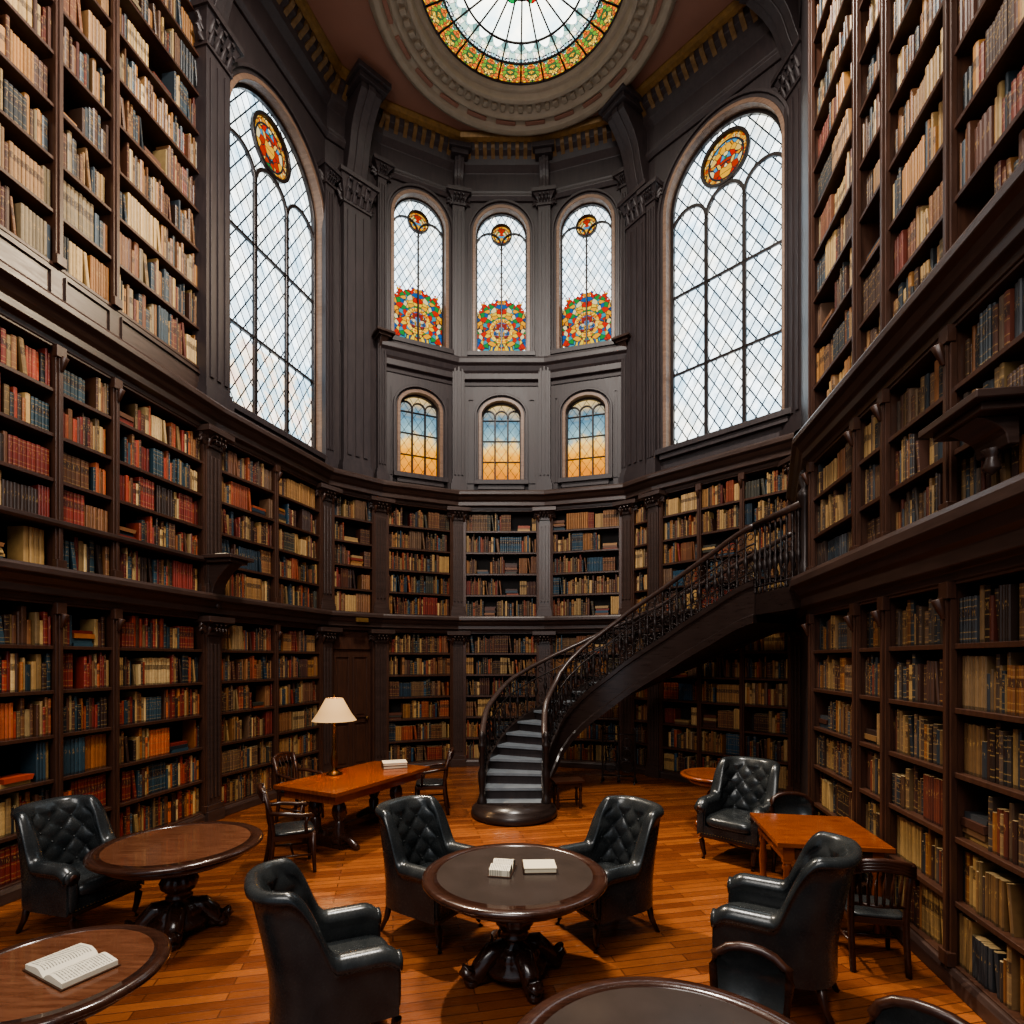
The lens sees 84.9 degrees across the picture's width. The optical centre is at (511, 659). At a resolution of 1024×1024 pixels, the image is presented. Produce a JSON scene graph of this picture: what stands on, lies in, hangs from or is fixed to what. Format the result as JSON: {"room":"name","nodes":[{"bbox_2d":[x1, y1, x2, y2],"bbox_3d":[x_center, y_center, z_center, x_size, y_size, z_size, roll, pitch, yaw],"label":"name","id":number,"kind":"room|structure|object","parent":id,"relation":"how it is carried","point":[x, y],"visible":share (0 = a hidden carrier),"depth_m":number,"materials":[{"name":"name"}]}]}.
{"room":"library reading room","nodes":[
{"label":"library reading room","id":0,"kind":"room"},
{"bbox_2d":[227,3,324,451],"bbox_3d":[-4.069,-6.810,9.343,0.300,6.400,2.712,0,0,16],"label":"wall","id":1,"kind":"structure","parent":0,"point":[256,55],"depth_m":9.91,"materials":[{"name":"brown wood"}]},
{"bbox_2d":[0,229,199,387],"bbox_3d":[-5.351,-3.835,2.773,0.325,0.450,10.655,0,0,10],"label":"trim","id":2,"kind":"structure","parent":1,"relation":"attached to","point":[14,253],"depth_m":6.13,"materials":[{"name":"brown wood"}]},
{"bbox_2d":[0,0,198,368],"bbox_3d":[-5.330,-7.030,2.760,0.490,5.988,10.540,0,0,10],"label":"bookcase","id":3,"kind":"object","parent":2,"relation":"on","point":[98,149],"visible":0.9,"depth_m":6.41,"materials":[{"name":"brown wood"}]},
{"bbox_2d":[230,89,310,445],"bbox_3d":[-4.088,-6.535,9.453,0.001,5.450,2.300,0,0,16],"label":"glass","id":4,"kind":"object","parent":1,"relation":"attached to","point":[243,104],"visible":0.78,"depth_m":9.38,"materials":[{"name":"clear"}]},
{"bbox_2d":[230,83,315,448],"bbox_3d":[-4.051,-6.550,9.441,0.081,5.532,2.412,0,0,16],"label":"tracery","id":5,"kind":"object","parent":1,"relation":"attached to","point":[266,170],"visible":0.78,"depth_m":9.68,"materials":[{"name":"metal"}]},
{"bbox_2d":[230,62,327,461],"bbox_3d":[-3.853,-6.527,9.383,0.190,5.835,2.700,0,0,16],"label":"window frame","id":6,"kind":"structure","parent":1,"relation":"attached to","point":[241,70],"depth_m":9.35,"materials":[{"name":"brown wood"}]},
{"bbox_2d":[325,138,375,476],"bbox_3d":[-3.194,-6.810,11.084,1.167,6.400,0.270,0,0,-43],"label":"wall","id":7,"kind":"structure","parent":0,"point":[333,153],"depth_m":10.79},
{"bbox_2d":[343,58,391,179],"bbox_3d":[-2.837,-10.110,10.705,0.680,1.600,0.910,0,0,-43],"label":"bracket","id":8,"kind":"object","parent":7,"relation":"attached to","point":[367,89],"depth_m":10.63,"materials":[{"name":"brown wood"}]},
{"bbox_2d":[387,179,451,488],"bbox_3d":[-1.989,-6.810,11.877,1.673,6.400,0.320,0,0,-25],"label":"wall","id":9,"kind":"structure","parent":0,"point":[395,381],"depth_m":11.79,"materials":[{"name":"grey wood"}]},
{"bbox_2d":[394,202,441,345],"bbox_3d":[-2.005,-8.175,11.914,1.100,3.130,0.001,0,0,-25],"label":"glass","id":10,"kind":"object","parent":9,"relation":"attached to","point":[405,239],"visible":0.9,"depth_m":11.90,"materials":[{"name":"multicoloured glass"}]},
{"bbox_2d":[401,398,435,475],"bbox_3d":[-1.993,-4.720,11.886,0.840,1.720,0.001,0,0,-25],"label":"glass","id":11,"kind":"object","parent":9,"relation":"attached to","point":[418,420],"visible":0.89,"depth_m":11.89,"materials":[{"name":"multicoloured"}]},
{"bbox_2d":[392,385,447,487],"bbox_3d":[-1.911,-4.697,11.709,1.162,2.075,0.190,0,0,-25],"label":"window frame","id":12,"kind":"structure","parent":9,"relation":"attached to","point":[405,477],"depth_m":11.66,"materials":[{"name":"brown wood"}]},
{"bbox_2d":[387,183,453,354],"bbox_3d":[-1.911,-8.160,11.709,1.460,3.500,0.190,0,0,-25],"label":"window frame","id":13,"kind":"structure","parent":9,"relation":"attached to","point":[401,190],"depth_m":11.68,"materials":[{"name":"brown wood"}]},
{"bbox_2d":[0,766,986,1023],"bbox_3d":[-0.600,2.350,5.300,13.200,0.120,15.800,0,0,0],"label":"floor","id":14,"kind":"structure","parent":0,"point":[217,974],"depth_m":4.72,"materials":[{"name":"brown wood"}]},
{"bbox_2d":[10,795,143,933],"bbox_3d":[-3.802,1.770,4.862,0.847,1.054,0.750,0,0,16],"label":"armchair","id":15,"kind":"object","parent":14,"relation":"on","point":[54,835],"visible":0.86,"depth_m":4.72,"materials":[{"name":"black leather"}]},
{"bbox_2d":[0,924,171,1023],"bbox_3d":[-2.280,1.915,2.790,1.000,0.750,1.000,0,0,0],"label":"round table","id":16,"kind":"object","parent":14,"relation":"on","point":[141,952],"visible":0.81,"depth_m":2.75,"materials":[{"name":"brown wood"}]},
{"bbox_2d":[22,943,120,991],"bbox_3d":[-2.200,1.519,2.800,0.380,0.041,0.256,0,0,28],"label":"open book","id":17,"kind":"object","parent":16,"relation":"on","point":[62,970],"visible":1,"depth_m":2.76,"materials":[{"name":"white paper"}]},
{"bbox_2d":[82,821,262,951],"bbox_3d":[-2.810,1.915,4.730,1.300,0.750,1.300,0,0,0],"label":"round table","id":18,"kind":"object","parent":14,"relation":"on","point":[174,855],"visible":0.93,"depth_m":4.61,"materials":[{"name":"brown wood"}]},
{"bbox_2d":[191,423,234,820],"bbox_3d":[-4.256,-0.485,7.987,0.310,5.550,0.502,0,0,13],"label":"pilaster","id":19,"kind":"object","parent":14,"relation":"on","point":[215,809],"depth_m":7.94,"materials":[{"name":"brown wood"}]},
{"bbox_2d":[257,783,316,872],"bbox_3d":[-2.471,1.808,6.125,0.580,0.971,0.586,0,0,-27],"label":"wooden chair","id":20,"kind":"object","parent":14,"relation":"on","point":[300,829],"visible":0.99,"depth_m":6.00,"materials":[{"name":"brown wood"}]},
{"bbox_2d":[244,857,402,1023],"bbox_3d":[-1.139,1.770,3.362,0.847,1.054,0.750,0,0,-25],"label":"armchair","id":21,"kind":"object","parent":14,"relation":"on","point":[335,965],"visible":1,"depth_m":3.09,"materials":[{"name":"black leather"}]},
{"bbox_2d":[311,482,342,772],"bbox_3d":[-3.493,-0.485,10.571,0.310,5.550,0.502,0,0,32],"label":"pilaster","id":22,"kind":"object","parent":14,"relation":"on","point":[327,603],"depth_m":10.54,"materials":[{"name":"brown wood"}]},
{"bbox_2d":[273,761,429,850],"bbox_3d":[-2.050,1.912,7.450,1.020,0.765,1.850,0,0,27],"label":"table","id":23,"kind":"object","parent":14,"relation":"on","point":[369,778],"visible":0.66,"depth_m":6.99,"materials":[{"name":"brown wood"}]},
{"bbox_2d":[332,630,374,769],"bbox_3d":[-3.177,0.850,11.066,0.967,2.880,0.180,0,0,-43],"label":"door","id":24,"kind":"structure","parent":14,"relation":"on","point":[353,653],"depth_m":11.10,"materials":[{"name":"brown wood"}]},
{"bbox_2d":[366,496,394,760],"bbox_3d":[-2.659,-0.485,11.354,0.502,5.550,0.310,0,0,-34],"label":"trim","id":25,"kind":"structure","parent":14,"relation":"on","point":[379,636],"depth_m":11.32,"materials":[{"name":"brown wood"}]},
{"bbox_2d":[375,795,482,953],"bbox_3d":[-0.736,1.770,4.804,0.847,1.054,0.750,0,0,33],"label":"armchair","id":26,"kind":"object","parent":14,"relation":"on","point":[415,831],"visible":0.69,"depth_m":4.69,"materials":[{"name":"black leather"}]},
{"bbox_2d":[446,506,470,766],"bbox_3d":[-1.158,-0.485,12.046,0.502,5.550,0.310,0,0,-12],"label":"trim","id":27,"kind":"structure","parent":14,"relation":"on","point":[458,760],"depth_m":12.01,"materials":[{"name":"brown wood"}]},
{"bbox_2d":[421,843,607,1004],"bbox_3d":[0.020,1.915,4.070,1.340,0.750,1.340,0,0,0],"label":"round table","id":28,"kind":"object","parent":14,"relation":"on","point":[458,881],"visible":0.98,"depth_m":3.90,"materials":[{"name":"brown wood"}]},
{"bbox_2d":[532,506,556,704],"bbox_3d":[0.702,-0.485,12.046,0.502,5.550,0.310,0,0,8],"label":"trim","id":29,"kind":"structure","parent":14,"relation":"on","point":[544,608],"depth_m":12.02,"materials":[{"name":"brown wood"}]},
{"bbox_2d":[555,795,663,953],"bbox_3d":[0.858,1.770,4.801,0.847,1.054,0.750,0,0,-29],"label":"armchair","id":30,"kind":"object","parent":14,"relation":"on","point":[622,836],"visible":0.79,"depth_m":4.63,"materials":[{"name":"black leather"}]},
{"bbox_2d":[612,498,640,771],"bbox_3d":[2.368,-0.485,11.556,0.502,5.550,0.310,0,0,36],"label":"trim","id":31,"kind":"structure","parent":14,"relation":"on","point":[624,505],"depth_m":11.52,"materials":[{"name":"brown wood"}]},
{"bbox_2d":[471,469,807,826],"bbox_3d":[1.998,-0.040,8.920,4.888,4.660,3.358,0,0,13],"label":"curved staircase","id":32,"kind":"structure","parent":14,"relation":"on","point":[515,773],"depth_m":9.07,"materials":[{"name":"wood"}]},
{"bbox_2d":[638,489,668,778],"bbox_3d":[2.767,-0.485,10.966,0.310,5.550,0.502,0,0,-38],"label":"trim","id":33,"kind":"structure","parent":14,"relation":"on","point":[652,768],"depth_m":10.93,"materials":[{"name":"brown wood"}]},
{"bbox_2d":[517,976,797,1023],"bbox_3d":[0.620,1.915,2.060,1.380,0.750,1.380,0,0,0],"label":"round table","id":34,"kind":"object","parent":14,"relation":"on","point":[633,999],"visible":1,"depth_m":2.49,"materials":[{"name":"brown wood"}]},
{"bbox_2d":[694,756,779,871],"bbox_3d":[2.692,1.744,6.552,0.787,1.107,0.889,0,0,45],"label":"armchair","id":35,"kind":"object","parent":14,"relation":"on","point":[741,785],"visible":0.81,"depth_m":6.59,"materials":[{"name":"black leather"}]},
{"bbox_2d":[709,941,794,1018],"bbox_3d":[1.098,1.869,2.650,0.452,0.850,0.530,0,0,30],"label":"chair","id":36,"kind":"object","parent":14,"relation":"on","point":[754,972],"visible":0.69,"depth_m":2.81,"materials":[{"name":"black leather"}]},
{"bbox_2d":[710,831,862,1023],"bbox_3d":[1.859,1.750,3.797,0.881,1.097,0.780,0,0,30],"label":"armchair","id":37,"kind":"object","parent":14,"relation":"on","point":[798,917],"visible":0.91,"depth_m":3.48,"materials":[{"name":"black leather"}]},
{"bbox_2d":[750,812,895,933],"bbox_3d":[2.750,1.910,5.080,0.900,0.760,0.950,0,0,10],"label":"writing desk","id":38,"kind":"object","parent":14,"relation":"on","point":[787,834],"visible":0.43,"depth_m":5.03,"materials":[{"name":"brown wood"}]},
{"bbox_2d":[840,858,916,978],"bbox_3d":[2.728,1.857,4.250,0.430,0.874,0.522,0,0,14],"label":"wooden chair","id":39,"kind":"object","parent":14,"relation":"on","point":[860,908],"visible":0.86,"depth_m":4.09,"materials":[{"name":"brown wood"}]},
{"bbox_2d":[866,995,970,1023],"bbox_3d":[1.530,1.849,2.125,0.538,0.890,0.472,0,0,-41],"label":"chair","id":40,"kind":"object","parent":14,"relation":"on","point":[890,1009],"visible":1,"depth_m":2.33,"materials":[{"name":"black leather"}]},
{"bbox_2d":[465,203,537,489],"bbox_3d":[-0.230,-6.810,12.240,1.880,6.400,0.320,0,0,0],"label":"wall","id":41,"kind":"structure","parent":0,"point":[528,395],"depth_m":12.10,"materials":[{"name":"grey wood"}]},
{"bbox_2d":[474,393,527,489],"bbox_3d":[-0.230,-4.697,12.055,1.162,2.075,0.190,0,0,0],"label":"window frame","id":42,"kind":"structure","parent":41,"relation":"attached to","point":[483,484],"depth_m":12.04,"materials":[{"name":"brown wood"}]},
{"bbox_2d":[467,199,534,355],"bbox_3d":[-0.230,-8.160,12.055,1.460,3.500,0.190,0,0,0],"label":"window frame","id":43,"kind":"structure","parent":41,"relation":"attached to","point":[495,204],"depth_m":12.05,"materials":[{"name":"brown wood"}]},
{"bbox_2d":[476,213,526,350],"bbox_3d":[-0.230,-8.184,12.241,1.156,3.169,0.081,0,0,0],"label":"tracery","id":44,"kind":"object","parent":41,"relation":"attached to","point":[491,234],"visible":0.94,"depth_m":12.21,"materials":[{"name":"metal"}]},
{"bbox_2d":[478,217,524,350],"bbox_3d":[-0.230,-8.175,12.280,1.100,3.130,0.001,0,0,0],"label":"glass","id":45,"kind":"object","parent":44,"relation":"attached to","point":[489,254],"visible":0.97,"depth_m":12.28,"materials":[{"name":"multicoloured"}]},
{"bbox_2d":[482,403,520,478],"bbox_3d":[-0.230,-4.727,12.210,0.896,1.762,0.081,0,0,0],"label":"tracery","id":46,"kind":"object","parent":41,"relation":"attached to","point":[498,404],"visible":0.86,"depth_m":12.19,"materials":[{"name":"metal"}]},
{"bbox_2d":[483,406,519,478],"bbox_3d":[-0.230,-4.720,12.250,0.840,1.720,0.001,0,0,0],"label":"glass","id":47,"kind":"object","parent":46,"relation":"attached to","point":[501,427],"visible":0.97,"depth_m":12.25,"materials":[{"name":"multicoloured"}]},
{"bbox_2d":[381,339,626,385],"bbox_3d":[-0.152,-6.185,11.697,5.164,0.562,1.005,0,0,0],"label":"trim","id":48,"kind":"structure","parent":41,"relation":"attached to","point":[402,358],"depth_m":11.82,"materials":[{"name":"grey wood"}]},
{"bbox_2d":[306,0,732,130],"bbox_3d":[-0.854,-11.085,4.357,8.899,0.150,16.275,0,0,14],"label":"ceiling","id":49,"kind":"structure","parent":0,"point":[350,26],"depth_m":9.92,"materials":[{"name":"paint"}]},
{"bbox_2d":[368,0,675,135],"bbox_3d":[0.170,-11.181,9.130,5.180,0.658,5.180,0,0,0],"label":"trim","id":50,"kind":"structure","parent":49,"relation":"attached to","point":[476,101],"depth_m":10.53,"materials":[{"name":"paint"}]},
{"bbox_2d":[421,0,622,84],"bbox_3d":[0.170,-11.210,9.130,3.480,0.132,3.480,0,0,0],"label":"bars","id":51,"kind":"object","parent":50,"relation":"attached to","point":[506,40],"visible":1,"depth_m":10.05,"materials":[{"name":"metal"}]},
{"bbox_2d":[424,0,619,81],"bbox_3d":[0.170,-11.245,9.130,3.480,0.130,3.480,0,0,0],"label":"stained glass","id":52,"kind":"object","parent":51,"relation":"on","point":[605,13],"visible":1,"depth_m":10.00,"materials":[{"name":"multicoloured"}]},
{"bbox_2d":[551,186,620,488],"bbox_3d":[1.595,-6.810,11.984,1.762,6.400,0.320,0,0,16],"label":"wall","id":53,"kind":"structure","parent":0,"point":[611,386],"depth_m":11.85,"materials":[{"name":"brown wood"}]},
{"bbox_2d":[557,387,612,487],"bbox_3d":[1.542,-4.697,11.807,1.162,2.075,0.190,0,0,16],"label":"window frame","id":54,"kind":"structure","parent":53,"relation":"attached to","point":[598,479],"depth_m":11.76,"materials":[{"name":"brown wood"}]},
{"bbox_2d":[550,188,619,354],"bbox_3d":[1.542,-8.160,11.807,1.460,3.500,0.190,0,0,16],"label":"window frame","id":55,"kind":"structure","parent":53,"relation":"attached to","point":[601,195],"depth_m":11.78,"materials":[{"name":"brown wood"}]},
{"bbox_2d":[568,400,604,476],"bbox_3d":[1.598,-4.720,11.994,0.840,1.720,0.001,0,0,16],"label":"glass","id":56,"kind":"object","parent":53,"relation":"attached to","point":[599,421],"visible":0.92,"depth_m":11.99,"materials":[{"name":"multicoloured"}]},
{"bbox_2d":[563,207,610,347],"bbox_3d":[1.606,-8.175,12.023,1.100,3.130,0.001,0,0,16],"label":"glass","id":57,"kind":"object","parent":53,"relation":"attached to","point":[599,243],"visible":0.92,"depth_m":12.03,"materials":[{"name":"multicoloured"}]},
{"bbox_2d":[655,60,781,469],"bbox_3d":[3.831,-6.810,10.101,0.300,6.400,2.704,0,0,-42],"label":"wall","id":58,"kind":"structure","parent":0,"point":[663,161],"depth_m":10.56,"materials":[{"name":"brown wood"}]},
{"bbox_2d":[598,83,648,193],"bbox_3d":[2.271,-10.110,11.072,0.910,1.600,0.680,0,0,-34],"label":"bracket","id":59,"kind":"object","parent":58,"relation":"attached to","point":[622,112],"depth_m":10.99,"materials":[{"name":"brown wood"}]},
{"bbox_2d":[655,87,790,460],"bbox_3d":[3.687,-6.862,9.970,0.190,6.005,2.560,0,0,-42],"label":"window frame","id":60,"kind":"structure","parent":58,"relation":"attached to","point":[770,98],"depth_m":10.32,"materials":[{"name":"brown wood"}]},
{"bbox_2d":[671,109,781,444],"bbox_3d":[3.839,-6.886,10.108,0.081,5.700,2.272,0,0,-42],"label":"tracery","id":61,"kind":"object","parent":58,"relation":"attached to","point":[729,180],"visible":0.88,"depth_m":10.28,"materials":[{"name":"metal"}]},
{"bbox_2d":[675,115,781,443],"bbox_3d":[3.868,-6.870,10.135,0.001,5.620,2.160,0,0,-42],"label":"glass","id":62,"kind":"object","parent":58,"relation":"attached to","point":[764,188],"visible":0.89,"depth_m":10.04,"materials":[{"name":"clear glass"}]},
{"bbox_2d":[801,0,807,794],"bbox_3d":[4.170,-4.360,7.850,0.120,13.300,2.475,0,0,25],"label":"pilaster","id":63,"kind":"structure","parent":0,"point":[804,18],"depth_m":7.69,"materials":[{"name":"brown wood"}]},
{"bbox_2d":[0,505,206,563],"bbox_3d":[-5.319,-1.395,2.768,0.402,0.082,10.655,0,0,10],"label":"trim","id":64,"kind":"structure","parent":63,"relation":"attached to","point":[9,515],"depth_m":6.17,"materials":[{"name":"brown wood"}]},
{"bbox_2d":[0,557,703,632],"bbox_3d":[-3.232,-0.760,5.933,7.499,0.352,16.726,0,0,43],"label":"trim","id":65,"kind":"structure","parent":63,"relation":"attached to","point":[18,579],"depth_m":8.08,"materials":[{"name":"brown wood"}]},
{"bbox_2d":[0,314,212,591],"bbox_3d":[-5.330,-2.075,2.760,0.490,2.338,10.540,0,0,10],"label":"bookcase","id":66,"kind":"object","parent":65,"relation":"on","point":[79,445],"visible":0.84,"depth_m":6.26,"materials":[{"name":"brown wood"}]},
{"bbox_2d":[220,443,325,608],"bbox_3d":[-4.035,-2.075,9.333,0.490,2.338,2.540,0,0,16],"label":"bookcase","id":67,"kind":"object","parent":65,"relation":"on","point":[272,516],"visible":0.74,"depth_m":9.26,"materials":[{"name":"brown wood"}]},
{"bbox_2d":[332,493,377,612],"bbox_3d":[-3.194,-2.075,11.084,0.995,2.338,0.490,0,0,-43],"label":"bookcase","id":68,"kind":"object","parent":65,"relation":"on","point":[353,522],"visible":0.73,"depth_m":11.11,"materials":[{"name":"brown wood"}]},
{"bbox_2d":[386,503,453,615],"bbox_3d":[-1.978,-2.075,11.855,1.502,2.338,0.490,0,0,-25],"label":"bookcase","id":69,"kind":"object","parent":65,"relation":"on","point":[419,538],"visible":0.88,"depth_m":11.84,"materials":[{"name":"brown wood"}]},
{"bbox_2d":[463,510,539,615],"bbox_3d":[-0.230,-2.075,12.215,1.708,2.338,0.490,0,0,0],"label":"bookcase","id":70,"kind":"object","parent":65,"relation":"on","point":[501,547],"visible":0.83,"depth_m":12.15,"materials":[{"name":"brown wood"}]},
{"bbox_2d":[549,505,621,615],"bbox_3d":[1.588,-2.075,11.960,1.590,2.338,0.490,0,0,16],"label":"bookcase","id":71,"kind":"object","parent":65,"relation":"on","point":[586,542],"visible":0.86,"depth_m":11.94,"materials":[{"name":"brown wood"}]},
{"bbox_2d":[629,500,647,612],"bbox_3d":[2.700,-2.075,11.365,0.490,2.338,0.555,0,0,-34],"label":"bookcase","id":72,"kind":"object","parent":65,"relation":"on","point":[639,519],"visible":0.58,"depth_m":11.42,"materials":[{"name":"brown wood"}]},
{"bbox_2d":[657,465,790,610],"bbox_3d":[3.805,-2.075,10.078,0.490,2.338,2.532,0,0,-42],"label":"bookcase","id":73,"kind":"object","parent":65,"relation":"on","point":[694,520],"visible":0.66,"depth_m":10.16,"materials":[{"name":"brown wood"}]},
{"bbox_2d":[0,760,783,906],"bbox_3d":[-3.254,2.220,5.973,7.461,0.152,16.702,0,0,43],"label":"baseboard","id":74,"kind":"structure","parent":63,"relation":"attached to","point":[10,894],"depth_m":9.20,"materials":[{"name":"brown wood"}]},
{"bbox_2d":[0,597,212,889],"bbox_3d":[-5.330,0.785,2.760,0.490,2.778,10.540,0,0,10],"label":"bookcase","id":75,"kind":"object","parent":74,"relation":"on","point":[107,704],"visible":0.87,"depth_m":6.38,"materials":[{"name":"brown wood"}]},
{"bbox_2d":[220,621,326,806],"bbox_3d":[-4.035,0.785,9.333,0.490,2.778,2.540,0,0,16],"label":"bookcase","id":76,"kind":"object","parent":74,"relation":"on","point":[271,675],"visible":0.74,"depth_m":9.19,"materials":[{"name":"brown wood"}]},
{"bbox_2d":[386,631,454,763],"bbox_3d":[-1.978,0.785,11.855,1.502,2.778,0.490,0,0,-25],"label":"bookcase","id":77,"kind":"object","parent":74,"relation":"on","point":[419,664],"visible":0.88,"depth_m":11.85,"materials":[{"name":"brown wood"}]},
{"bbox_2d":[463,633,539,759],"bbox_3d":[-0.230,0.785,12.215,1.708,2.778,0.490,0,0,0],"label":"bookcase","id":78,"kind":"object","parent":74,"relation":"on","point":[489,659],"visible":0.54,"depth_m":12.15,"materials":[{"name":"brown wood"}]},
{"bbox_2d":[549,632,622,762],"bbox_3d":[1.588,0.785,11.960,1.590,2.778,0.490,0,0,16],"label":"bookcase","id":79,"kind":"object","parent":74,"relation":"on","point":[587,747],"visible":0.37,"depth_m":11.89,"materials":[{"name":"brown wood"}]},
{"bbox_2d":[657,629,792,790],"bbox_3d":[3.805,0.785,10.078,0.490,2.778,2.532,0,0,-42],"label":"bookcase","id":80,"kind":"object","parent":74,"relation":"on","point":[737,702],"visible":0.59,"depth_m":9.89,"materials":[{"name":"brown wood"}]},
{"bbox_2d":[0,259,796,509],"bbox_3d":[-3.226,-3.420,5.922,7.509,0.392,16.732,0,0,42],"label":"trim","id":81,"kind":"structure","parent":63,"relation":"attached to","point":[23,301],"depth_m":8.99,"materials":[{"name":"brown wood"}]},
{"bbox_2d":[187,0,244,411],"bbox_3d":[-4.222,-6.310,7.979,0.380,5.400,0.728,0,0,13],"label":"pilaster","id":82,"kind":"object","parent":81,"relation":"on","point":[217,47],"visible":0.96,"depth_m":7.84,"materials":[{"name":"brown wood"}]},
{"bbox_2d":[317,158,342,467],"bbox_3d":[-3.463,-6.410,10.553,0.380,5.600,0.467,0,0,32],"label":"pilaster","id":83,"kind":"object","parent":81,"relation":"on","point":[330,175],"visible":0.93,"depth_m":10.47,"materials":[{"name":"brown wood"}]},
{"bbox_2d":[335,164,379,476],"bbox_3d":[-3.046,-6.460,10.927,0.829,5.700,0.400,0,0,-43],"label":"pilaster","id":84,"kind":"object","parent":81,"relation":"on","point":[356,195],"visible":0.97,"depth_m":10.86,"materials":[{"name":"brown wood"}]},
{"bbox_2d":[370,153,394,480],"bbox_3d":[-2.640,-6.810,11.325,0.447,6.400,0.380,0,0,-34],"label":"pilaster","id":85,"kind":"object","parent":81,"relation":"on","point":[381,168],"visible":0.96,"depth_m":11.27,"materials":[{"name":"brown wood"}]},
{"bbox_2d":[446,184,471,489],"bbox_3d":[-1.151,-6.810,12.012,0.527,6.400,0.380,0,0,-12],"label":"pilaster","id":86,"kind":"object","parent":81,"relation":"on","point":[457,199],"visible":0.97,"depth_m":11.95,"materials":[{"name":"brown wood"}]},
{"bbox_2d":[531,184,556,489],"bbox_3d":[0.697,-6.810,12.011,0.527,6.400,0.380,0,0,8],"label":"pilaster","id":87,"kind":"object","parent":81,"relation":"on","point":[544,199],"visible":0.99,"depth_m":11.95,"materials":[{"name":"brown wood"}]},
{"bbox_2d":[612,166,627,482],"bbox_3d":[2.347,-6.810,11.527,0.447,6.400,0.380,0,0,36],"label":"pilaster","id":88,"kind":"object","parent":81,"relation":"on","point":[619,175],"visible":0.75,"depth_m":11.49,"materials":[{"name":"brown wood"}]},
{"bbox_2d":[617,178,648,482],"bbox_3d":[2.522,-6.460,11.244,0.400,5.700,0.769,0,0,-34],"label":"pilaster","id":89,"kind":"object","parent":81,"relation":"on","point":[632,206],"visible":0.83,"depth_m":11.16,"materials":[{"name":"brown wood"}]},
{"bbox_2d":[637,176,663,474],"bbox_3d":[2.739,-6.410,10.944,0.380,5.600,0.467,0,0,-38],"label":"pilaster","id":90,"kind":"object","parent":81,"relation":"on","point":[652,189],"visible":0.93,"depth_m":10.88,"materials":[{"name":"brown wood"}]},
{"bbox_2d":[770,34,801,435],"bbox_3d":[4.541,-6.610,8.986,0.380,6.000,0.728,0,0,-9],"label":"pilaster","id":91,"kind":"object","parent":81,"relation":"on","point":[787,79],"visible":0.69,"depth_m":8.94,"materials":[{"name":"brown wood"}]},
{"bbox_2d":[233,0,780,202],"bbox_3d":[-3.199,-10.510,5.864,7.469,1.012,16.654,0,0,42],"label":"trim","id":92,"kind":"structure","parent":63,"relation":"attached to","point":[751,46],"depth_m":10.77,"materials":[{"name":"brown wood"}]},
{"bbox_2d":[295,0,745,141],"bbox_3d":[-3.061,-10.938,5.489,6.797,0.156,15.671,0,0,41],"label":"trim","id":93,"kind":"structure","parent":63,"relation":"attached to","point":[732,9],"depth_m":10.62,"materials":[{"name":"brown wood"}]},
{"bbox_2d":[736,0,800,61],"bbox_3d":[4.180,-10.260,8.930,1.010,1.300,0.660,0,0,-9],"label":"trim","id":94,"kind":"structure","parent":63,"relation":"attached to","point":[780,16],"depth_m":8.92,"materials":[{"name":"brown wood"}]},
{"bbox_2d":[777,455,800,791],"bbox_3d":[4.576,-0.485,8.992,0.310,5.550,0.562,0,0,-9],"label":"trim","id":95,"kind":"structure","parent":63,"relation":"attached to","point":[796,630],"depth_m":8.97,"materials":[{"name":"brown wood"}]},
{"bbox_2d":[786,159,1023,511],"bbox_3d":[3.116,-2.530,3.309,1.000,0.372,11.854,0,0,13],"label":"trim","id":96,"kind":"structure","parent":63,"relation":"attached to","point":[992,244],"depth_m":4.04,"materials":[{"name":"brown wood"}]},
{"bbox_2d":[808,0,1023,419],"bbox_3d":[2.906,-6.305,2.120,0.490,7.238,9.326,0,0,10],"label":"bookcase","id":97,"kind":"object","parent":96,"relation":"on","point":[916,107],"visible":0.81,"depth_m":4.85,"materials":[{"name":"brown wood"}]},
{"bbox_2d":[789,472,1023,624],"bbox_3d":[3.106,-0.780,3.313,1.021,0.472,11.859,0,0,13],"label":"trim","id":98,"kind":"structure","parent":63,"relation":"attached to","point":[982,533],"depth_m":3.99,"materials":[{"name":"brown wood"}]},
{"bbox_2d":[801,257,1023,570],"bbox_3d":[2.906,-1.675,2.120,0.490,1.378,9.326,0,0,10],"label":"bookcase","id":99,"kind":"object","parent":98,"relation":"on","point":[877,478],"visible":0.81,"depth_m":4.46,"materials":[{"name":"brown wood"}]},
{"bbox_2d":[918,386,1023,474],"bbox_3d":[2.864,-1.345,3.475,0.320,0.410,0.620,0,0,10],"label":"wall bracket","id":100,"kind":"object","parent":99,"relation":"attached to","point":[987,420],"visible":1,"depth_m":3.37,"materials":[{"name":"brown wood"}]},
{"bbox_2d":[855,882,1016,1023],"bbox_3d":[3.187,2.220,3.281,0.850,0.152,11.816,0,0,13],"label":"baseboard","id":101,"kind":"structure","parent":63,"relation":"attached to","point":[984,1007],"depth_m":3.83,"materials":[{"name":"brown wood"}]},
{"bbox_2d":[801,566,1023,1023],"bbox_3d":[2.906,0.805,2.120,0.490,2.738,9.326,0,0,10],"label":"bookcase","id":102,"kind":"object","parent":101,"relation":"on","point":[916,698],"visible":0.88,"depth_m":4.15,"materials":[{"name":"brown wood"}]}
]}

